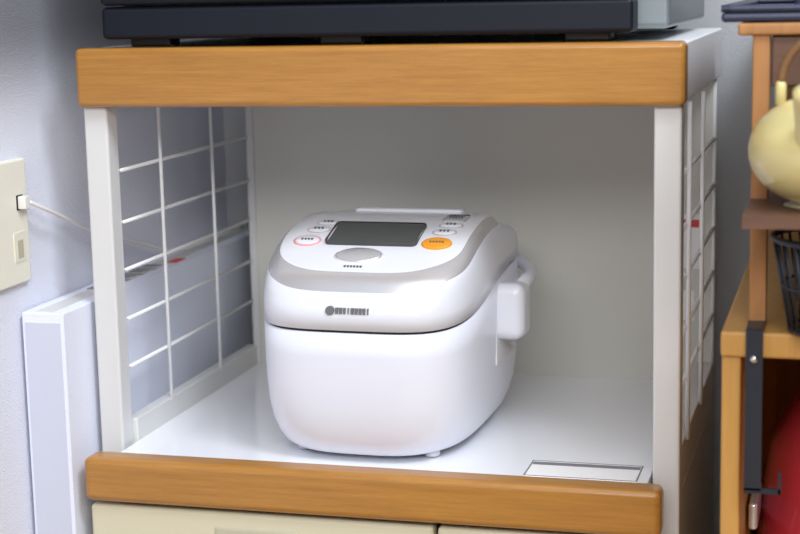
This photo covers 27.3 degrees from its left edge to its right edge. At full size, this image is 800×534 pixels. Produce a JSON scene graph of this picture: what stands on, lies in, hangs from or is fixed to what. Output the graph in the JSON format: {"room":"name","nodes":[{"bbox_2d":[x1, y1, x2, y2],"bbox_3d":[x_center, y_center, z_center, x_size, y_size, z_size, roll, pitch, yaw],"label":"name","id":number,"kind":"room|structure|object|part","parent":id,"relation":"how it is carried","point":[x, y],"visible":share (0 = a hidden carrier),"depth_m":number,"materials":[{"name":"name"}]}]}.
{"room":"kitchen","nodes":[
{"label":"kitchen","id":0,"kind":"room"},
{"bbox_2d":[0,0,227,533],"bbox_3d":[-0.777,-0.399,0.401,0.100,2.600,3.835,1,10,15],"label":"wall","id":1,"kind":"structure","parent":0,"point":[42,122],"depth_m":1.75,"materials":[{"name":"paint"}]},
{"bbox_2d":[0,158,90,290],"bbox_3d":[-0.384,-0.053,1.682,0.052,0.125,0.167,3,10,21],"label":"wall socket","id":2,"kind":"object","parent":1,"relation":"attached to","point":[16,202],"depth_m":1.65,"materials":[{"name":"white plastic"}]},
{"bbox_3d":[-0.390,-0.042,1.638,0.008,0.126,0.075,1,10,15],"label":"plate","id":3,"kind":"part","parent":2,"relation":"part of","materials":[{"name":"white plastic"}]},
{"bbox_3d":[-0.382,-0.020,1.656,0.001,0.030,0.023,1,10,15],"label":"jack frame","id":4,"kind":"part","parent":2,"relation":"part of","materials":[{"name":"beige plastic"}]},
{"bbox_2d":[123,223,248,251],"bbox_3d":[-0.273,-0.041,1.971,0.052,0.036,0.306,3,10,21],"label":"cable","id":5,"kind":"object","parent":1,"relation":"attached to","point":[245,225],"depth_m":2.02,"materials":[{"name":"white plastic"}]},
{"bbox_3d":[-0.262,0.254,1.985,0.058,0.748,0.576,1,10,15],"label":"telephone cord","id":6,"kind":"part","parent":5,"relation":"part of","materials":[{"name":"white plastic"}]},
{"bbox_2d":[223,0,777,533],"bbox_3d":[1.000,-0.682,1.821,2.560,2.600,0.100,1,10,15],"label":"wall","id":7,"kind":"structure","parent":0,"point":[734,85],"depth_m":2.04,"materials":[{"name":"white paint"}]},
{"bbox_3d":[-0.064,0.924,0.437,3.800,0.050,3.835,1,10,15],"label":"floor","id":8,"kind":"structure","parent":0,"visible":0},
{"bbox_2d":[22,230,252,533],"bbox_3d":[-0.270,0.307,2.015,0.048,0.639,0.631,1,10,15],"label":"cardboard box","id":9,"kind":"object","parent":8,"relation":"on","point":[59,334],"visible":0.48,"depth_m":1.73,"materials":[{"name":"grey"}]},
{"bbox_2d":[87,264,160,288],"bbox_3d":[-0.253,0.080,2.038,0.038,0.199,0.501,1,10,15],"label":"print","id":10,"kind":"object","parent":9,"relation":"attached to","point":[145,276],"depth_m":1.87,"materials":[{"name":"grey"}]},
{"bbox_2d":[75,28,721,533],"bbox_3d":[0.026,0.200,1.832,0.608,0.901,0.470,1,10,15],"label":"rack","id":11,"kind":"object","parent":8,"relation":"on","point":[599,156],"visible":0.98,"depth_m":1.71,"materials":[{"name":"white wood"}]},
{"bbox_3d":[-0.297,0.250,1.754,0.026,0.843,0.026,1,10,15],"label":"post","id":12,"kind":"part","parent":11,"relation":"part of","materials":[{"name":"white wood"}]},
{"bbox_3d":[-0.236,0.151,1.925,0.014,0.044,0.366,1,10,15],"label":"rail","id":13,"kind":"part","parent":11,"relation":"part of","materials":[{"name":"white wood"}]},
{"bbox_3d":[-0.086,0.306,1.864,0.364,0.190,0.420,1,10,15],"label":"drawer","id":14,"kind":"part","parent":11,"relation":"part of","materials":[{"name":"beige wood"}]},
{"bbox_3d":[-0.037,0.222,1.622,0.587,0.046,0.032,1,10,15],"label":"shelf trim","id":15,"kind":"part","parent":11,"relation":"part of","materials":[{"name":"brown wood"}]},
{"bbox_3d":[-0.030,-0.185,1.592,0.608,0.059,0.032,1,10,15],"label":"trim","id":16,"kind":"part","parent":11,"relation":"part of","materials":[{"name":"brown wood"}]},
{"bbox_2d":[122,363,652,483],"bbox_3d":[0.027,0.173,1.830,0.544,0.018,0.416,1,10,15],"label":"shelf","id":17,"kind":"object","parent":11,"relation":"attached to","point":[584,423],"depth_m":1.75,"materials":[{"name":"white plastic"}]},
{"bbox_2d":[264,207,536,456],"bbox_3d":[-0.001,0.055,1.779,0.283,0.232,0.350,2,10,17],"label":"rice cooker","id":18,"kind":"object","parent":11,"relation":"on","point":[390,331],"visible":1,"depth_m":1.64,"materials":[{"name":"white plastic"}]},
{"bbox_2d":[301,214,464,267],"bbox_3d":[-0.023,-0.027,1.691,0.154,0.039,0.121,2,10,17],"label":"control panel","id":19,"kind":"object","parent":18,"relation":"on","point":[327,240],"depth_m":1.68,"materials":[{"name":"grey plastic"}]},
{"bbox_3d":[-0.004,-0.010,1.761,0.227,0.092,0.336,2,10,17],"label":"lid","id":20,"kind":"part","parent":18,"relation":"part of","materials":[{"name":"white plastic"}]},
{"bbox_3d":[0.025,-0.002,1.860,0.273,0.029,0.164,2,10,17],"label":"carry handle","id":21,"kind":"part","parent":18,"relation":"part of","materials":[{"name":"white plastic"}]},
{"bbox_2d":[100,0,704,46],"bbox_3d":[0.017,-0.397,1.728,0.562,0.310,0.426,1,10,15],"label":"microwave oven","id":22,"kind":"object","parent":11,"relation":"on","point":[148,23],"visible":1,"depth_m":1.58,"materials":[{"name":"grey metal"}]},
{"bbox_3d":[-0.042,-0.390,1.572,0.532,0.268,0.044,1,10,15],"label":"door","id":23,"kind":"part","parent":22,"relation":"part of","materials":[{"name":"black glass"}]},
{"bbox_3d":[0.028,-0.407,1.757,0.558,0.300,0.361,1,10,15],"label":"casing","id":24,"kind":"part","parent":22,"relation":"part of","materials":[{"name":"grey metal"}]},
{"bbox_3d":[0.196,0.313,1.787,0.211,0.190,0.420,1,10,15],"label":"drawer","id":25,"kind":"part","parent":11,"relation":"part of","materials":[{"name":"beige wood"}]},
{"bbox_3d":[0.259,0.264,1.601,0.026,0.843,0.026,1,10,15],"label":"post","id":26,"kind":"part","parent":11,"relation":"part of","materials":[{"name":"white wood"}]},
{"bbox_3d":[0.308,0.165,1.775,0.027,0.044,0.365,1,10,15],"label":"rail","id":27,"kind":"part","parent":11,"relation":"part of","materials":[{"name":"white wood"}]},
{"bbox_2d":[720,229,799,533],"bbox_3d":[0.664,0.332,1.669,0.622,0.668,0.687,1,10,15],"label":"wooden shelf","id":28,"kind":"object","parent":8,"relation":"on","point":[781,347],"visible":0.46,"depth_m":1.40,"materials":[{"name":"brown wood"}]},
{"bbox_2d":[744,319,780,494],"bbox_3d":[0.308,0.117,1.389,0.030,0.140,0.054,1,10,15],"label":"metal hook","id":29,"kind":"object","parent":28,"relation":"attached to","point":[754,330],"visible":1,"depth_m":1.37,"materials":[{"name":"grey metal"}]},
{"bbox_2d":[738,21,799,320],"bbox_3d":[0.631,-0.116,1.561,0.576,0.252,0.758,1,10,15],"label":"wooden rack","id":30,"kind":"object","parent":28,"relation":"on","point":[765,210],"visible":0.67,"depth_m":1.36,"materials":[{"name":"brown wood"}]},
{"bbox_3d":[0.301,-0.077,1.379,0.014,0.252,0.014,1,10,15],"label":"post","id":31,"kind":"part","parent":30,"relation":"part of","materials":[{"name":"brown wood"}]},
{"bbox_2d":[721,0,799,21],"bbox_3d":[0.530,-0.237,1.490,0.440,0.014,0.400,1,10,15],"label":"serving tray","id":32,"kind":"object","parent":30,"relation":"on","point":[744,10],"visible":1,"depth_m":1.35,"materials":[{"name":"blue"}]},
{"bbox_2d":[742,189,799,229],"bbox_3d":[0.636,-0.092,1.564,0.560,0.010,0.758,1,10,15],"label":"shelf","id":33,"kind":"object","parent":30,"relation":"attached to","point":[765,209],"depth_m":1.29,"materials":[{"name":"brown wood"}]},
{"bbox_2d":[748,40,799,208],"bbox_3d":[0.334,-0.117,1.303,0.134,0.139,0.123,-5,11,-22],"label":"teapot","id":34,"kind":"object","parent":30,"relation":"on","point":[774,142],"visible":1,"depth_m":1.28,"materials":[{"name":"yellow ceramic"}]},
{"bbox_2d":[748,99,799,208],"bbox_3d":[0.339,-0.106,1.307,0.124,0.117,0.124,1,10,15],"label":"pot","id":35,"kind":"object","parent":34,"relation":"attached to","point":[774,142],"depth_m":1.28,"materials":[{"name":"yellow ceramic"}]},
{"bbox_3d":[0.338,-0.165,1.297,0.083,0.044,0.007,4,11,27],"label":"bail handle","id":36,"kind":"part","parent":34,"relation":"part of","materials":[{"name":"brown"}]},
{"bbox_3d":[0.310,-0.108,1.250,0.025,0.063,0.057,4,11,27],"label":"spout","id":37,"kind":"part","parent":34,"relation":"part of","materials":[{"name":"yellow ceramic"}]},
{"bbox_3d":[0.563,-0.164,1.292,0.530,0.041,0.014,1,10,15],"label":"drawer","id":38,"kind":"part","parent":30,"relation":"part of","materials":[{"name":"brown wood"}]},
{"bbox_3d":[0.471,-0.185,1.985,0.014,0.252,0.014,1,10,15],"label":"post","id":39,"kind":"part","parent":30,"relation":"part of","materials":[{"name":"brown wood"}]},
{"bbox_2d":[748,385,799,533],"bbox_3d":[0.452,0.234,1.511,0.251,0.286,0.440,1,10,15],"label":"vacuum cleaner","id":40,"kind":"object","parent":28,"relation":"on","point":[767,513],"visible":0.85,"depth_m":1.49,"materials":[{"name":"red plastic"}]},
{"bbox_2d":[770,229,799,336],"bbox_3d":[0.372,0.009,1.348,0.137,0.088,0.137,1,10,15],"label":"wire basket","id":41,"kind":"object","parent":28,"relation":"on","point":[777,241],"visible":0.91,"depth_m":1.34,"materials":[{"name":"black metal"}]}
]}

